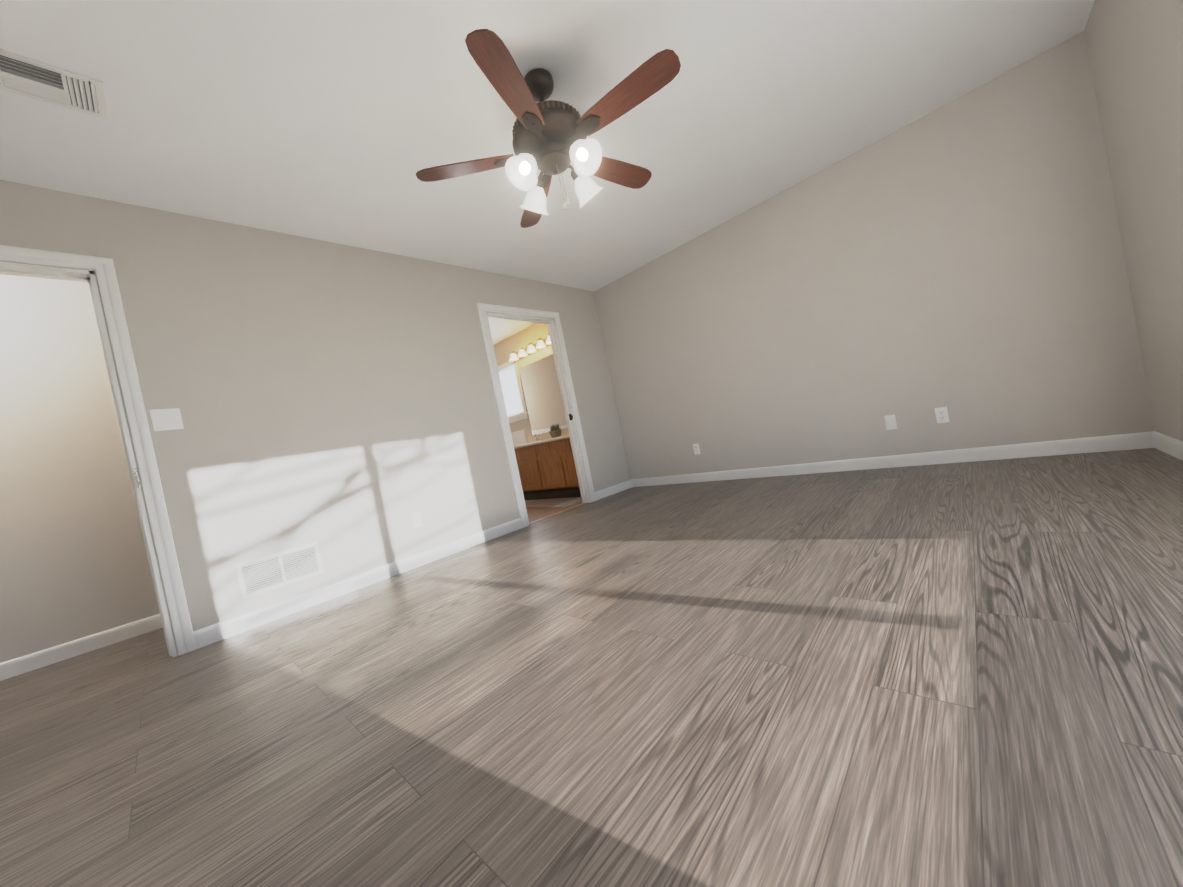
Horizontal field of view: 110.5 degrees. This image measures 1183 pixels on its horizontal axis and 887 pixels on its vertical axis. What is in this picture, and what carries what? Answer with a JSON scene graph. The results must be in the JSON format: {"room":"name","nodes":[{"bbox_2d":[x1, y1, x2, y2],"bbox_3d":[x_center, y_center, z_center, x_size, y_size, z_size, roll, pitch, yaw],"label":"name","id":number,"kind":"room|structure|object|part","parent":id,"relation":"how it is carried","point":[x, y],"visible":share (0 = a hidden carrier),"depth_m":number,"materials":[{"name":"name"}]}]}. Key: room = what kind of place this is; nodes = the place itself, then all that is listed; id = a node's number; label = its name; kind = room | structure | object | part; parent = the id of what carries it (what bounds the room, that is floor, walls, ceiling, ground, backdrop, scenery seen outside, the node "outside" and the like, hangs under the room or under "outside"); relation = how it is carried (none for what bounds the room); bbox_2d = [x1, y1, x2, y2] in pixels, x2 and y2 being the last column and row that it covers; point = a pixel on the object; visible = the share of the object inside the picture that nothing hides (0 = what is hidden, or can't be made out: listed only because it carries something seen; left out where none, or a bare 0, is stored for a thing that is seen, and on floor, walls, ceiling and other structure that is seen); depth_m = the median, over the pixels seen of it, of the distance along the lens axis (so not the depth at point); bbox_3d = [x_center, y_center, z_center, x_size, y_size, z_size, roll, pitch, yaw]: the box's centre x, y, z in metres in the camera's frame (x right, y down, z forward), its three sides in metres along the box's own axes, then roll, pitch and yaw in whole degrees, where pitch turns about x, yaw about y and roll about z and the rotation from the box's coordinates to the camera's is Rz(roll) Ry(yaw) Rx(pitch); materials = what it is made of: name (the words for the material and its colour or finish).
{"room":"empty bedroom","nodes":[
{"label":"empty bedroom","id":0,"kind":"room"},
{"bbox_2d":[0,275,159,662],"bbox_3d":[-3.752,0.181,2.212,0.110,2.440,2.140,-10,1,43],"label":"wall","id":1,"kind":"structure","parent":0,"point":[74,563],"depth_m":2.58,"materials":[{"name":"paint"}]},
{"bbox_2d":[0,614,162,680],"bbox_3d":[-3.516,1.331,2.147,0.014,0.095,2.030,-10,1,43],"label":"baseboard","id":2,"kind":"structure","parent":1,"relation":"attached to","point":[40,659],"depth_m":2.52,"materials":[{"name":"white wood"}]},
{"bbox_2d":[0,180,630,655],"bbox_3d":[-1.341,-0.316,3.372,0.110,2.440,4.920,-10,1,43],"label":"wall","id":3,"kind":"structure","parent":0,"point":[337,402],"depth_m":2.71,"materials":[{"name":"paint"}]},
{"bbox_2d":[0,245,196,657],"bbox_3d":[-2.679,0.139,1.870,0.129,2.115,0.960,-10,1,43],"label":"door frame","id":4,"kind":"structure","parent":3,"relation":"attached to","point":[109,289],"depth_m":2.14,"materials":[{"name":"white wood"}]},
{"bbox_3d":[-2.678,0.177,1.877,0.112,2.040,0.810,-10,1,43],"label":"hall door jamb","id":5,"kind":"part","parent":4,"relation":"part of","materials":[{"name":"white wood"}]},
{"bbox_2d":[150,408,183,430],"bbox_3d":[-2.306,-0.132,2.232,0.017,0.117,0.115,-10,1,43],"label":"double light switch","id":6,"kind":"object","parent":3,"relation":"attached to","point":[166,419],"visible":1,"depth_m":2.23,"materials":[{"name":"white plastic"}]},
{"bbox_2d":[235,542,323,598],"bbox_3d":[-1.887,0.764,2.505,0.009,0.208,0.410,-10,1,43],"label":"air vent","id":7,"kind":"object","parent":3,"relation":"in","point":[245,594],"depth_m":2.49,"materials":[{"name":"white metal"}]},
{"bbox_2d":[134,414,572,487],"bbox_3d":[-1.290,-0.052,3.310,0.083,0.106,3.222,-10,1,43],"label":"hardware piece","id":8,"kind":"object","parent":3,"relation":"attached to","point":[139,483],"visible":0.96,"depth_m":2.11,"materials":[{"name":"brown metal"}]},
{"bbox_3d":[-0.230,-0.289,4.498,0.040,0.070,0.002,-10,1,43],"label":"strike plate","id":9,"kind":"part","parent":8,"relation":"part of","materials":[{"name":"brown metal"}]},
{"bbox_2d":[193,518,522,648],"bbox_3d":[-1.387,0.895,3.001,0.014,0.095,2.200,-10,1,43],"label":"baseboard","id":10,"kind":"structure","parent":3,"relation":"attached to","point":[214,633],"depth_m":2.69,"materials":[{"name":"white wood"}]},
{"bbox_2d":[476,303,595,527],"bbox_3d":[-0.541,-0.322,4.199,0.129,2.115,1.030,-10,1,43],"label":"door frame","id":11,"kind":"structure","parent":3,"relation":"attached to","point":[482,308],"depth_m":4.37,"materials":[{"name":"white wood"}]},
{"bbox_3d":[-0.540,-0.284,4.206,0.112,2.040,0.880,-10,1,43],"label":"bathroom door jamb","id":12,"kind":"part","parent":11,"relation":"part of","materials":[{"name":"white wood"}]},
{"bbox_2d":[529,502,586,523],"bbox_3d":[-0.342,0.714,4.222,0.044,0.006,0.844,-10,1,43],"label":"trim","id":13,"kind":"structure","parent":3,"relation":"attached to","point":[557,513],"depth_m":4.19,"materials":[{"name":"beige wood"}]},
{"bbox_2d":[595,480,632,500],"bbox_3d":[0.271,0.537,4.807,0.014,0.095,0.695,-10,1,43],"label":"baseboard","id":14,"kind":"structure","parent":3,"relation":"attached to","point":[611,490],"depth_m":4.78,"materials":[{"name":"white wood"}]},
{"bbox_2d":[0,0,1094,344],"bbox_3d":[-1.605,-1.554,2.450,7.120,0.120,6.460,-10,1,43],"label":"ceiling","id":15,"kind":"structure","parent":0,"point":[344,122],"depth_m":2.10,"materials":[{"name":"paint"}]},
{"bbox_2d":[0,49,107,118],"bbox_3d":[-2.108,-1.373,1.551,0.210,0.010,0.355,-10,1,43],"label":"ceiling vent","id":16,"kind":"object","parent":15,"relation":"in","point":[15,84],"depth_m":1.58,"materials":[{"name":"white metal"}]},
{"bbox_3d":[-2.109,-1.378,1.551,0.190,0.001,0.335,-10,1,43],"label":"dark ceiling air vent register","id":17,"kind":"part","parent":16,"relation":"part of","materials":[{"name":"white metal"}]},
{"bbox_2d":[416,29,680,227],"bbox_3d":[-0.158,-1.440,1.985,1.252,0.652,1.259,-10,1,43],"label":"fan","id":18,"kind":"object","parent":15,"relation":"hanging from","point":[550,139],"visible":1,"depth_m":1.86,"materials":[{"name":"brown wood"}]},
{"bbox_3d":[-0.607,-1.329,1.984,0.478,0.006,0.136,-11,13,-1],"label":"blade","id":19,"kind":"part","parent":18,"relation":"part of","materials":[{"name":"brown wood"}]},
{"bbox_3d":[-0.314,-1.381,1.585,0.136,0.006,0.478,2,5,17],"label":"blade","id":20,"kind":"part","parent":18,"relation":"part of","materials":[{"name":"brown wood"}]},
{"bbox_3d":[-0.298,-1.263,1.872,0.152,0.122,0.152,35,-28,-32],"label":"lamp shade","id":21,"kind":"part","parent":18,"relation":"part of","materials":[{"name":"white glass"}]},
{"bbox_3d":[-0.302,-1.251,1.866,0.054,0.068,0.054,35,-28,-32],"label":"light bulb","id":22,"kind":"part","parent":18,"relation":"part of","materials":[{"name":"white glass"}]},
{"bbox_3d":[-0.285,-1.270,2.125,0.152,0.122,0.152,-12,39,-42],"label":"lamp shade","id":23,"kind":"part","parent":18,"relation":"part of","materials":[{"name":"white glass"}]},
{"bbox_3d":[-0.263,-1.330,1.917,0.053,0.069,0.109,-10,1,43],"label":"light arm","id":24,"kind":"part","parent":18,"relation":"part of"},
{"bbox_3d":[-0.326,-1.392,2.391,0.136,0.006,0.478,-24,5,-18],"label":"blade","id":25,"kind":"part","parent":18,"relation":"part of","materials":[{"name":"brown wood"}]},
{"bbox_3d":[-0.239,-1.654,1.986,0.146,0.200,0.146,-10,1,43],"label":"canopy rod","id":26,"kind":"part","parent":18,"relation":"part of","materials":[{"name":"brown metal"}]},
{"bbox_3d":[-0.251,-1.335,2.077,0.109,0.069,0.053,-10,1,43],"label":"light arm","id":27,"kind":"part","parent":18,"relation":"part of"},
{"bbox_3d":[-0.145,-1.221,1.957,0.019,0.219,0.019,-10,1,43],"label":"pull chain","id":28,"kind":"part","parent":18,"relation":"part of","materials":[{"name":"beige"}]},
{"bbox_3d":[-0.134,-1.260,2.028,0.019,0.169,0.019,-10,1,43],"label":"pull chain","id":29,"kind":"part","parent":18,"relation":"part of","materials":[{"name":"beige"}]},
{"bbox_3d":[-0.106,-1.361,1.904,0.109,0.069,0.053,-10,1,43],"label":"light arm","id":30,"kind":"part","parent":18,"relation":"part of"},
{"bbox_3d":[-0.094,-1.366,2.064,0.053,0.069,0.109,-10,1,43],"label":"light arm","id":31,"kind":"part","parent":18,"relation":"part of"},
{"bbox_3d":[-0.042,-1.302,1.852,0.054,0.068,0.054,-12,-37,-42],"label":"light bulb","id":32,"kind":"part","parent":18,"relation":"part of","materials":[{"name":"white glass"}]},
{"bbox_3d":[-0.050,-1.312,1.858,0.152,0.122,0.152,-12,-37,-42],"label":"lamp shade","id":33,"kind":"part","parent":18,"relation":"part of","materials":[{"name":"white glass"}]},
{"bbox_3d":[-0.037,-1.319,2.111,0.152,0.122,0.152,-10,39,48],"label":"lamp shade","id":34,"kind":"part","parent":18,"relation":"part of","materials":[{"name":"white glass"}]},
{"label":"blade","id":35,"kind":"part","parent":18,"relation":"part of","materials":[{"name":"brown wood"}]},
{"label":"blade","id":36,"kind":"part","parent":18,"relation":"part of","materials":[{"name":"brown wood"}]},
{"bbox_2d":[525,497,581,522],"bbox_3d":[-1.214,0.905,5.211,2.655,0.060,2.420,-10,1,43],"label":"floor","id":37,"kind":"structure","parent":0,"point":[534,514],"depth_m":4.47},
{"bbox_2d":[511,429,526,445],"bbox_3d":[-1.923,0.485,5.778,0.748,1.018,2.196,-10,1,43],"label":"bathtub","id":38,"kind":"object","parent":37,"relation":"on","point":[519,437],"depth_m":6.43,"materials":[{"name":"white"}]},
{"bbox_2d":[514,428,580,499],"bbox_3d":[-0.468,0.260,5.514,1.690,0.901,0.567,-10,1,43],"label":"bathroom vanity","id":39,"kind":"object","parent":37,"relation":"on","point":[546,466],"visible":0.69,"depth_m":5.34,"materials":[{"name":"brown wood"}]},
{"bbox_2d":[514,428,580,452],"bbox_3d":[-0.521,-0.010,5.510,1.690,0.115,0.567,-10,1,43],"label":"countertop","id":40,"kind":"structure","parent":39,"relation":"on","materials":[{"name":"stone"}]},
{"bbox_2d":[532,434,543,442],"bbox_3d":[-0.803,-0.080,5.958,0.210,0.118,0.139,-10,1,43],"label":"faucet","id":41,"kind":"object","parent":40,"relation":"on","point":[539,439],"depth_m":5.96,"materials":[{"name":"silver metal"}]},
{"bbox_2d":[549,424,560,437],"bbox_3d":[-0.487,-0.173,5.545,0.183,0.188,0.168,-10,1,43],"label":"plant pot","id":42,"kind":"object","parent":40,"relation":"on","point":[555,431],"visible":0.94,"depth_m":5.51,"materials":[{"name":"stone"}]},
{"bbox_2d":[525,497,581,507],"bbox_3d":[-0.590,0.738,5.133,1.280,0.022,0.500,-10,1,43],"label":"bath mat","id":43,"kind":"object","parent":37,"relation":"on","point":[552,503],"visible":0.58,"depth_m":4.94,"materials":[{"name":"beige fabric"}]},
{"bbox_2d":[0,448,1182,886],"bbox_3d":[-0.437,0.803,1.905,5.120,0.060,6.170,-10,1,43],"label":"floor","id":44,"kind":"structure","parent":0,"point":[964,674],"depth_m":1.07,"materials":[{"name":"wood"}]},
{"bbox_2d":[493,31,1154,478],"bbox_3d":[0.877,-0.774,4.543,6.430,2.440,0.110,-10,1,43],"label":"wall","id":45,"kind":"structure","parent":0,"point":[962,259],"depth_m":3.05,"materials":[{"name":"paint"}]},
{"bbox_2d":[498,361,527,422],"bbox_3d":[-1.301,-0.791,6.508,0.790,0.920,0.155,-10,1,43],"label":"window","id":46,"kind":"structure","parent":45,"relation":"in","point":[518,417],"depth_m":6.26,"materials":[{"name":"white"}]},
{"bbox_2d":[499,365,522,415],"bbox_3d":[-1.291,-0.807,6.522,0.596,0.748,0.078,-10,1,43],"label":"window blinds","id":47,"kind":"object","parent":46,"relation":"attached to","point":[510,389],"visible":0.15,"depth_m":6.48,"materials":[{"name":"white"}]},
{"bbox_2d":[509,334,550,360],"bbox_3d":[-0.682,-1.387,5.635,1.500,0.136,0.204,-10,1,43],"label":"sconce","id":48,"kind":"object","parent":45,"relation":"attached to","point":[532,349],"visible":0.6,"depth_m":5.82,"materials":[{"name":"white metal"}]},
{"bbox_3d":[-1.147,-1.283,6.040,0.144,0.100,0.144,-10,1,43],"label":"lamp shade","id":49,"kind":"part","parent":48,"relation":"part of","materials":[{"name":"white glass"}]},
{"bbox_3d":[-1.120,-1.325,6.076,0.060,0.100,0.149,-10,1,43],"label":"arm","id":50,"kind":"part","parent":48,"relation":"part of"},
{"bbox_3d":[-0.998,-1.310,5.898,0.144,0.100,0.144,-10,1,43],"label":"lamp shade","id":51,"kind":"part","parent":48,"relation":"part of","materials":[{"name":"white glass"}]},
{"bbox_3d":[-0.971,-1.352,5.934,0.060,0.100,0.149,-10,1,43],"label":"arm","id":52,"kind":"part","parent":48,"relation":"part of"},
{"bbox_3d":[-0.849,-1.338,5.755,0.144,0.100,0.144,-10,1,43],"label":"lamp shade","id":53,"kind":"part","parent":48,"relation":"part of","materials":[{"name":"white glass"}]},
{"bbox_3d":[-0.822,-1.380,5.792,0.060,0.100,0.149,-10,1,43],"label":"arm","id":54,"kind":"part","parent":48,"relation":"part of"},
{"bbox_3d":[-0.699,-1.365,5.613,0.144,0.100,0.144,-10,1,43],"label":"lamp shade","id":55,"kind":"part","parent":48,"relation":"part of","materials":[{"name":"white glass"}]},
{"bbox_3d":[-0.672,-1.407,5.649,0.060,0.100,0.149,-10,1,43],"label":"arm","id":56,"kind":"part","parent":48,"relation":"part of"},
{"bbox_3d":[-0.550,-1.392,5.471,0.144,0.100,0.144,-10,1,43],"label":"lamp shade","id":57,"kind":"part","parent":48,"relation":"part of","materials":[{"name":"white glass"}]},
{"bbox_2d":[519,354,567,434],"bbox_3d":[-0.453,-0.724,5.690,1.500,1.045,0.008,-10,1,43],"label":"bathroom mirror","id":58,"kind":"object","parent":45,"relation":"attached to","point":[542,394],"visible":0.52,"depth_m":5.92,"materials":[{"name":"white mirror"}]},
{"bbox_2d":[693,444,700,454],"bbox_3d":[1.126,0.060,4.399,0.070,0.115,0.008,-10,1,43],"label":"electrical outlet","id":59,"kind":"object","parent":45,"relation":"attached to","point":[696,448],"visible":1,"depth_m":4.40,"materials":[{"name":"white plastic"}]},
{"bbox_2d":[884,414,896,429],"bbox_3d":[2.348,-0.166,3.225,0.070,0.115,0.018,-10,1,43],"label":"outlet","id":60,"kind":"object","parent":45,"relation":"attached to","point":[890,422],"visible":1,"depth_m":3.23,"materials":[{"name":"white plastic"}]},
{"bbox_2d":[631,431,1153,486],"bbox_3d":[1.893,0.233,3.726,3.900,0.095,0.014,-10,1,43],"label":"baseboard","id":61,"kind":"structure","parent":45,"relation":"attached to","point":[1141,440],"depth_m":3.06,"materials":[{"name":"white wood"}]},
{"bbox_2d":[935,407,949,422],"bbox_3d":[2.574,-0.208,3.017,0.070,0.115,0.008,-10,1,43],"label":"electrical outlet","id":62,"kind":"object","parent":45,"relation":"attached to","point":[941,413],"visible":1,"depth_m":3.01,"materials":[{"name":"white plastic"}]},
{"bbox_2d":[1084,0,1182,440],"bbox_3d":[2.553,-1.063,1.737,0.110,2.440,1.658,-10,1,43],"label":"wall","id":63,"kind":"structure","parent":0,"point":[1135,50],"depth_m":2.00,"materials":[{"name":"paint"}]},
{"bbox_2d":[1152,431,1182,460],"bbox_3d":[1.635,0.333,0.597,0.014,0.095,4.950,-10,1,43],"label":"baseboard","id":64,"kind":"structure","parent":63,"relation":"attached to","point":[1171,446],"depth_m":2.21,"materials":[{"name":"white wood"}]}
]}

